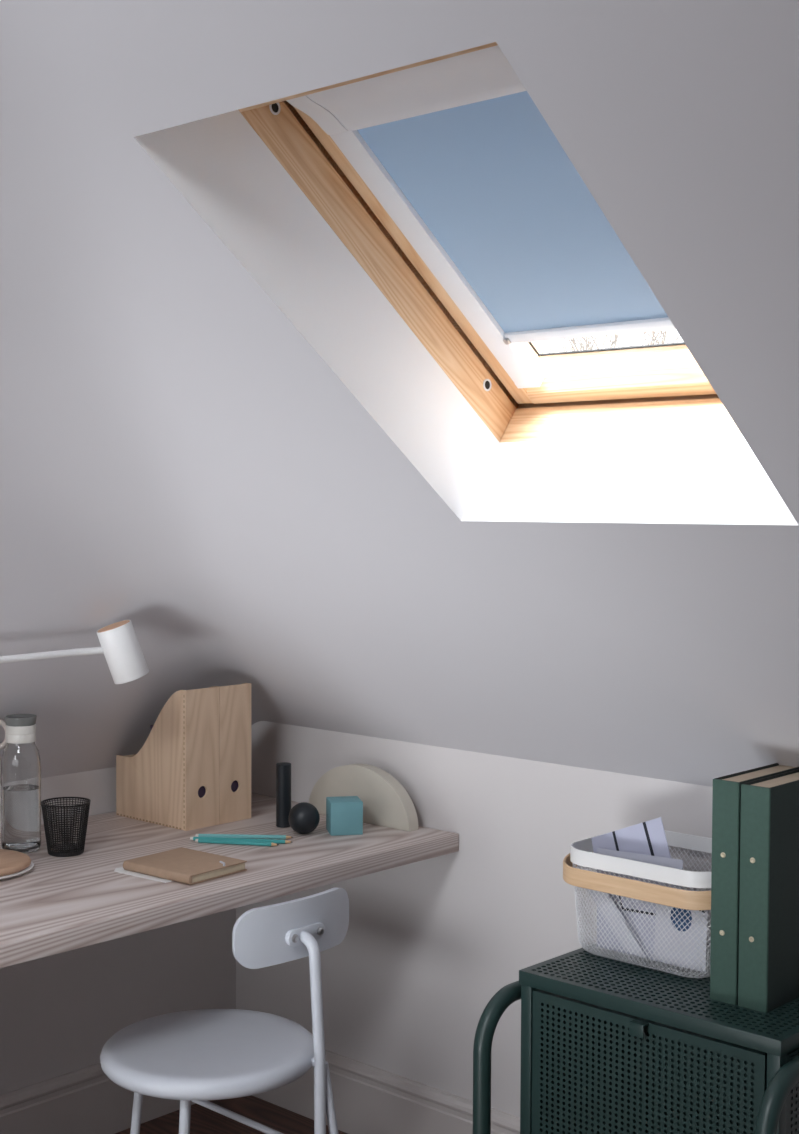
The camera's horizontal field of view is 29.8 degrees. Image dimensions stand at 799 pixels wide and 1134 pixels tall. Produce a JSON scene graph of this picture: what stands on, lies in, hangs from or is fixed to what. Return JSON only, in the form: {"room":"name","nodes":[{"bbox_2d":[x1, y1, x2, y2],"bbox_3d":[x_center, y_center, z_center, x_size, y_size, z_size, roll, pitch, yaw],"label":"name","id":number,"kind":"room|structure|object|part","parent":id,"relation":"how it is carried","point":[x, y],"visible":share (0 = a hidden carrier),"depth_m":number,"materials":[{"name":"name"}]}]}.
{"room":"home office","nodes":[
{"label":"home office","id":0,"kind":"room"},
{"bbox_2d":[0,767,235,1094],"bbox_3d":[-1.996,0.925,2.064,0.100,0.846,4.600,2,3,42],"label":"wall","id":1,"kind":"structure","parent":0,"point":[58,1012],"depth_m":3.42,"materials":[{"name":"white paint"}]},
{"bbox_2d":[0,1063,194,1133],"bbox_3d":[-1.954,1.265,2.037,0.019,0.168,4.600,2,3,42],"label":"baseboard","id":2,"kind":"structure","parent":1,"relation":"attached to","point":[85,1100],"depth_m":3.37,"materials":[{"name":"paint"}]},
{"bbox_2d":[0,793,458,967],"bbox_3d":[-0.813,0.606,2.731,0.721,0.038,1.998,2,3,42],"label":"desk","id":3,"kind":"object","parent":1,"relation":"attached to","point":[62,904],"visible":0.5,"depth_m":2.86,"materials":[{"name":"brown wood"}]},
{"bbox_2d":[0,861,33,879],"bbox_3d":[-0.807,0.577,2.864,0.215,0.009,0.215,2,3,42],"label":"dish","id":4,"kind":"object","parent":3,"relation":"on","point":[30,867],"visible":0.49,"depth_m":2.82,"materials":[{"name":"white ceramic"}]},
{"bbox_2d":[0,849,30,876],"bbox_3d":[-0.807,0.565,2.863,0.206,0.014,0.206,2,3,42],"label":"round board","id":5,"kind":"object","parent":4,"relation":"on","point":[11,862],"visible":1,"depth_m":2.85,"materials":[{"name":"brown wood"}]},
{"bbox_2d":[0,714,40,852],"bbox_3d":[-0.774,0.437,3.041,0.092,0.274,0.088,2,3,42],"label":"water bottle","id":6,"kind":"object","parent":3,"relation":"on","point":[20,761],"visible":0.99,"depth_m":3.01,"materials":[{"name":"clear glass"}]},
{"bbox_3d":[-0.765,0.313,3.035,0.064,0.024,0.064,2,3,42],"label":"lid","id":7,"kind":"part","parent":6,"relation":"part of","materials":[{"name":"grey plastic"}]},
{"bbox_2d":[41,797,90,856],"bbox_3d":[-0.670,0.523,3.020,0.098,0.105,0.098,2,3,42],"label":"pencil cup","id":8,"kind":"object","parent":3,"relation":"on","point":[65,821],"visible":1,"depth_m":2.99,"materials":[{"name":"black metal"}]},
{"bbox_2d":[114,867,172,882],"bbox_3d":[-0.467,0.582,2.864,0.162,0.001,0.094,2,3,42],"label":"loose sheet","id":9,"kind":"object","parent":3,"relation":"on","point":[119,870],"visible":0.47,"depth_m":2.84,"materials":[{"name":"white paper"}]},
{"bbox_2d":[123,847,246,884],"bbox_3d":[-0.411,0.571,2.880,0.182,0.021,0.153,2,3,38],"label":"notebook","id":10,"kind":"object","parent":9,"relation":"on","point":[182,865],"visible":1,"depth_m":2.85,"materials":[{"name":"brown paper"}]},
{"bbox_2d":[116,686,218,830],"bbox_3d":[-0.518,0.412,3.346,0.246,0.304,0.094,2,3,42],"label":"magazine file","id":11,"kind":"object","parent":3,"relation":"on","point":[159,784],"visible":1,"depth_m":3.27,"materials":[{"name":"brown wood"}]},
{"bbox_3d":[-0.550,0.413,3.316,0.240,0.304,0.006,2,3,42],"label":"panel","id":12,"kind":"part","parent":11,"relation":"part of","materials":[{"name":"brown wood"}]},
{"bbox_2d":[150,725,205,797],"bbox_3d":[-0.479,0.454,3.312,0.124,0.207,0.078,2,3,42],"label":"document folder","id":13,"kind":"object","parent":11,"relation":"in","point":[201,792],"visible":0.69,"depth_m":3.28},
{"bbox_3d":[-0.430,0.415,3.265,0.006,0.304,0.094,2,3,42],"label":"panel","id":14,"kind":"part","parent":11,"relation":"part of","materials":[{"name":"brown wood"}]},
{"bbox_2d":[215,683,250,823],"bbox_3d":[-0.454,0.409,3.416,0.246,0.304,0.094,2,3,42],"label":"magazine file","id":15,"kind":"object","parent":3,"relation":"on","point":[234,700],"visible":0.51,"depth_m":3.33,"materials":[{"name":"brown wood"}]},
{"bbox_2d":[231,780,237,791],"bbox_3d":[-0.415,0.451,3.381,0.124,0.207,0.078,2,3,42],"label":"document folder","id":16,"kind":"object","parent":15,"relation":"in","point":[234,786],"visible":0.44,"depth_m":3.34,"materials":[{"name":"black"}]},
{"bbox_2d":[195,839,278,845],"bbox_3d":[-0.335,0.570,3.106,0.180,0.008,0.009,1,2,11],"label":"pencil","id":17,"kind":"object","parent":3,"relation":"on","point":[213,841],"visible":1,"depth_m":3.10,"materials":[{"name":"teal paint"}]},
{"bbox_2d":[190,837,291,843],"bbox_3d":[-0.329,0.569,3.128,0.218,0.008,0.009,1,2,7],"label":"pencil","id":18,"kind":"object","parent":3,"relation":"on","point":[191,838],"visible":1,"depth_m":3.12,"materials":[{"name":"teal paint"}]},
{"bbox_2d":[196,834,292,838],"bbox_3d":[-0.326,0.568,3.164,0.207,0.008,0.008,0,2,3],"label":"pencil","id":19,"kind":"object","parent":3,"relation":"on","point":[197,835],"visible":0.97,"depth_m":3.16,"materials":[{"name":"teal paint"}]},
{"bbox_2d":[276,762,290,827],"bbox_3d":[-0.253,0.498,3.285,0.033,0.138,0.033,2,3,42],"label":"block","id":20,"kind":"object","parent":3,"relation":"on","point":[283,769],"visible":0.97,"depth_m":3.27,"materials":[{"name":"black wood"}]},
{"bbox_2d":[288,802,319,833],"bbox_3d":[-0.204,0.537,3.212,0.067,0.067,0.067,2,3,42],"label":"ball","id":21,"kind":"object","parent":3,"relation":"on","point":[303,818],"visible":1,"depth_m":3.19,"materials":[{"name":"black wood"}]},
{"bbox_2d":[326,796,362,835],"bbox_3d":[-0.119,0.535,3.232,0.069,0.070,0.069,0,2,-12],"label":"block","id":22,"kind":"object","parent":3,"relation":"on","point":[344,814],"visible":1,"depth_m":3.20,"materials":[{"name":"teal paint"}]},
{"bbox_2d":[309,764,417,831],"bbox_3d":[-0.084,0.503,3.352,0.314,0.124,0.030,2,3,42],"label":"block","id":23,"kind":"object","parent":3,"relation":"on","point":[386,803],"visible":0.96,"depth_m":3.31,"materials":[{"name":"beige paint"}]},
{"bbox_2d":[115,1095,347,1133],"bbox_3d":[-0.379,1.451,0.668,4.400,0.080,4.700,2,3,42],"label":"floor","id":24,"kind":"structure","parent":0,"point":[203,1120],"depth_m":3.52,"materials":[{"name":"brown wood"}]},
{"bbox_2d":[100,887,348,1133],"bbox_3d":[-0.322,0.965,2.774,0.424,0.727,0.445,2,3,42],"label":"desk chair","id":25,"kind":"object","parent":24,"relation":"on","point":[199,1056],"visible":1,"depth_m":2.71,"materials":[{"name":"grey paint"}]},
{"bbox_3d":[-0.492,1.116,2.750,0.057,0.425,0.017,0,2,0],"label":"leg","id":26,"kind":"part","parent":25,"relation":"part of","materials":[{"name":"grey paint"}]},
{"bbox_3d":[-0.378,1.123,2.597,0.019,0.425,0.057,1,2,19],"label":"leg","id":27,"kind":"part","parent":25,"relation":"part of","materials":[{"name":"grey paint"}]},
{"bbox_3d":[-0.349,0.890,2.763,0.396,0.037,0.396,2,3,42],"label":"seat","id":28,"kind":"part","parent":25,"relation":"part of","materials":[{"name":"grey paint"}]},
{"bbox_3d":[-0.187,0.657,2.745,0.040,0.108,0.288,2,3,42],"label":"backrest","id":29,"kind":"part","parent":25,"relation":"part of","materials":[{"name":"grey paint"}]},
{"bbox_3d":[-0.160,0.994,2.724,0.062,0.673,0.028,1,3,28],"label":"post","id":30,"kind":"part","parent":25,"relation":"part of","materials":[{"name":"white metal"}]},
{"bbox_3d":[-0.108,1.115,2.741,0.080,0.432,0.017,0,2,-10],"label":"leg","id":31,"kind":"part","parent":25,"relation":"part of","materials":[{"name":"grey paint"}]},
{"bbox_2d":[473,942,798,1133],"bbox_3d":[0.486,1.021,2.546,0.567,0.640,0.472,2,3,43],"label":"base cabinet","id":32,"kind":"object","parent":24,"relation":"on","point":[609,1046],"visible":0.81,"depth_m":2.49,"materials":[{"name":"green metal"}]},
{"label":"panel","id":33,"kind":"part","parent":32,"relation":"part of","materials":[{"name":"green metal"}]},
{"bbox_2d":[563,830,711,977],"bbox_3d":[0.479,0.599,2.683,0.342,0.191,0.261,2,3,42],"label":"wire basket","id":34,"kind":"object","parent":32,"relation":"on","point":[581,853],"visible":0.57,"depth_m":2.60,"materials":[{"name":"white metal"}]},
{"bbox_2d":[587,889,646,958],"bbox_3d":[0.379,0.624,2.652,0.139,0.107,0.004,2,3,44],"label":"folded paper","id":35,"kind":"object","parent":34,"relation":"in","point":[591,891],"visible":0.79,"depth_m":2.65,"materials":[{"name":"white paper"}]},
{"bbox_2d":[591,817,670,857],"bbox_3d":[0.436,0.559,2.682,0.219,0.241,0.016,2,3,42],"label":"card","id":36,"kind":"object","parent":34,"relation":"in","point":[648,837],"visible":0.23,"depth_m":2.68,"materials":[{"name":"white paper"}]},
{"bbox_3d":[0.441,0.539,2.639,0.334,0.055,0.148,2,3,42],"label":"handle","id":37,"kind":"part","parent":34,"relation":"part of","materials":[{"name":"brown wood"}]},
{"bbox_2d":[597,848,682,965],"bbox_3d":[0.420,0.593,2.644,0.180,0.182,0.013,2,3,42],"label":"card","id":38,"kind":"object","parent":34,"relation":"in","point":[662,861],"visible":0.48,"depth_m":2.65,"materials":[{"name":"white paper"}]},
{"bbox_2d":[654,904,707,972],"bbox_3d":[0.480,0.619,2.568,0.103,0.130,0.002,2,3,40],"label":"printed sheet","id":39,"kind":"object","parent":34,"relation":"in","point":[702,912],"visible":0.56,"depth_m":2.57,"materials":[{"name":"white paper"}]},
{"bbox_3d":[0.387,0.746,2.426,0.028,0.022,0.018,2,3,43],"label":"door pull","id":40,"kind":"part","parent":32,"relation":"part of","materials":[{"name":"green metal"}]},
{"bbox_3d":[0.391,0.947,2.440,0.444,0.426,0.002,2,3,43],"label":"door","id":41,"kind":"part","parent":32,"relation":"part of","materials":[{"name":"green metal"}]},
{"bbox_3d":[0.519,0.700,2.566,0.497,0.001,0.375,2,3,43],"label":"panel","id":42,"kind":"part","parent":32,"relation":"part of","materials":[{"name":"green metal"}]},
{"label":"panel","id":43,"kind":"part","parent":32,"relation":"part of","materials":[{"name":"green metal"}]},
{"bbox_2d":[710,763,798,1004],"bbox_3d":[0.606,0.521,2.517,0.049,0.361,0.248,2,3,42],"label":"binder","id":44,"kind":"object","parent":32,"relation":"on","point":[726,799],"visible":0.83,"depth_m":2.43,"materials":[{"name":"green cardboard"}]},
{"bbox_2d":[738,769,798,1012],"bbox_3d":[0.645,0.524,2.481,0.052,0.359,0.248,2,3,42],"label":"binder","id":45,"kind":"object","parent":32,"relation":"on","point":[768,969],"visible":1,"depth_m":2.40,"materials":[{"name":"green cardboard"}]},
{"bbox_3d":[0.698,0.952,2.409,0.001,0.430,0.329,2,3,43],"label":"panel","id":46,"kind":"part","parent":32,"relation":"part of","materials":[{"name":"green metal"}]},
{"bbox_3d":[0.696,0.951,2.424,0.002,0.430,0.345,2,3,43],"label":"panel","id":47,"kind":"part","parent":32,"relation":"part of","materials":[{"name":"green metal"}]},
{"bbox_2d":[0,0,798,786],"bbox_3d":[-0.404,-0.282,0.563,4.200,1.708,4.600,2,3,42],"label":"ceiling","id":48,"kind":"structure","parent":0,"point":[179,462],"depth_m":2.28,"materials":[{"name":"paint"}]},
{"bbox_2d":[0,620,148,683],"bbox_3d":[-0.766,0.175,2.822,0.654,0.128,0.101,-1,3,-37],"label":"wall lamp","id":49,"kind":"object","parent":48,"relation":"attached to","point":[120,646],"visible":1,"depth_m":2.96,"materials":[{"name":"white metal"}]},
{"bbox_3d":[-0.804,0.177,2.786,0.025,0.023,0.458,3,3,45],"label":"arm","id":50,"kind":"part","parent":49,"relation":"part of"},
{"bbox_2d":[133,110,798,525],"bbox_3d":[0.127,-0.356,1.934,0.613,0.625,0.758,2,3,42],"label":"window reveal","id":51,"kind":"structure","parent":48,"relation":"attached to","point":[220,165],"depth_m":2.14,"materials":[{"name":"white paint"}]},
{"bbox_2d":[238,42,741,442],"bbox_3d":[0.200,-0.484,2.008,0.633,0.636,0.766,2,3,42],"label":"window","id":52,"kind":"structure","parent":51,"relation":"attached to","point":[655,390],"depth_m":2.24,"materials":[{"name":"brown wood"}]},
{"bbox_2d":[269,102,280,114],"bbox_3d":[-0.167,-0.619,2.023,0.002,0.020,0.020,2,3,42],"label":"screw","id":53,"kind":"object","parent":52,"relation":"attached to","point":[274,109],"depth_m":2.02,"materials":[{"name":"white metal"}]},
{"bbox_3d":[-0.013,-0.651,1.767,0.633,0.071,0.112,2,-34,42],"label":"frame","id":54,"kind":"part","parent":52,"relation":"part of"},
{"bbox_3d":[-0.038,-0.446,2.197,0.030,0.071,0.750,2,-34,42],"label":"frame","id":55,"kind":"part","parent":52,"relation":"part of","materials":[{"name":"brown wood"}]},
{"bbox_3d":[0.032,-0.496,2.223,0.034,0.076,0.698,2,-34,42],"label":"sash","id":56,"kind":"part","parent":52,"relation":"part of","materials":[{"name":"brown wood"}]},
{"bbox_2d":[286,45,675,387],"bbox_3d":[0.204,-0.467,2.013,0.516,0.396,0.545,2,3,42],"label":"roller blind","id":57,"kind":"object","parent":52,"relation":"attached to","point":[456,151],"visible":0.62,"depth_m":2.05,"materials":[{"name":"blue fabric"}]},
{"bbox_3d":[0.059,-0.453,2.205,0.043,0.021,0.555,2,-34,42],"label":"rail","id":58,"kind":"part","parent":57,"relation":"part of","materials":[{"name":"white metal"}]},
{"bbox_2d":[483,379,490,390],"bbox_3d":[0.139,-0.287,2.373,0.002,0.020,0.020,2,3,42],"label":"socket","id":59,"kind":"object","parent":52,"relation":"attached to","point":[486,382],"depth_m":2.37,"materials":[{"name":"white metal"}]},
{"bbox_3d":[0.394,-0.210,2.232,0.633,0.071,0.030,2,-34,42],"label":"frame","id":60,"kind":"part","parent":52,"relation":"part of","materials":[{"name":"brown wood"}]},
{"bbox_3d":[0.400,-0.294,2.235,0.505,0.060,0.054,2,-34,42],"label":"sash","id":61,"kind":"part","parent":52,"relation":"part of","materials":[{"name":"brown wood"}]},
{"bbox_2d":[236,721,712,1116],"bbox_3d":[1.140,0.888,2.377,4.300,0.924,0.100,2,3,42],"label":"wall","id":62,"kind":"structure","parent":0,"point":[427,944],"depth_m":3.25,"materials":[{"name":"white paint"}]},
{"bbox_2d":[252,1049,519,1133],"bbox_3d":[1.135,1.269,2.315,4.200,0.168,0.019,2,3,42],"label":"baseboard","id":63,"kind":"structure","parent":62,"relation":"attached to","point":[368,1099],"depth_m":3.38,"materials":[{"name":"paint"}]},
{"label":"outside","id":64,"kind":"structure","parent":0,"visible":0},
{"bbox_2d":[541,330,679,352],"bbox_3d":[2.493,-0.314,19.602,4.268,7.982,6.817,0,2,-16],"label":"bare tree","id":65,"kind":"object","parent":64,"point":[588,345],"visible":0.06,"depth_m":17.61,"materials":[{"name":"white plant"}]},
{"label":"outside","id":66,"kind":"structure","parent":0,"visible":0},
{"bbox_2d":[622,329,677,345],"bbox_3d":[4.756,-1.385,31.906,5.483,9.176,6.269,1,2,13],"label":"bare tree","id":67,"kind":"object","parent":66,"point":[672,329],"visible":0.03,"depth_m":31.71,"materials":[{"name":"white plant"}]}
]}

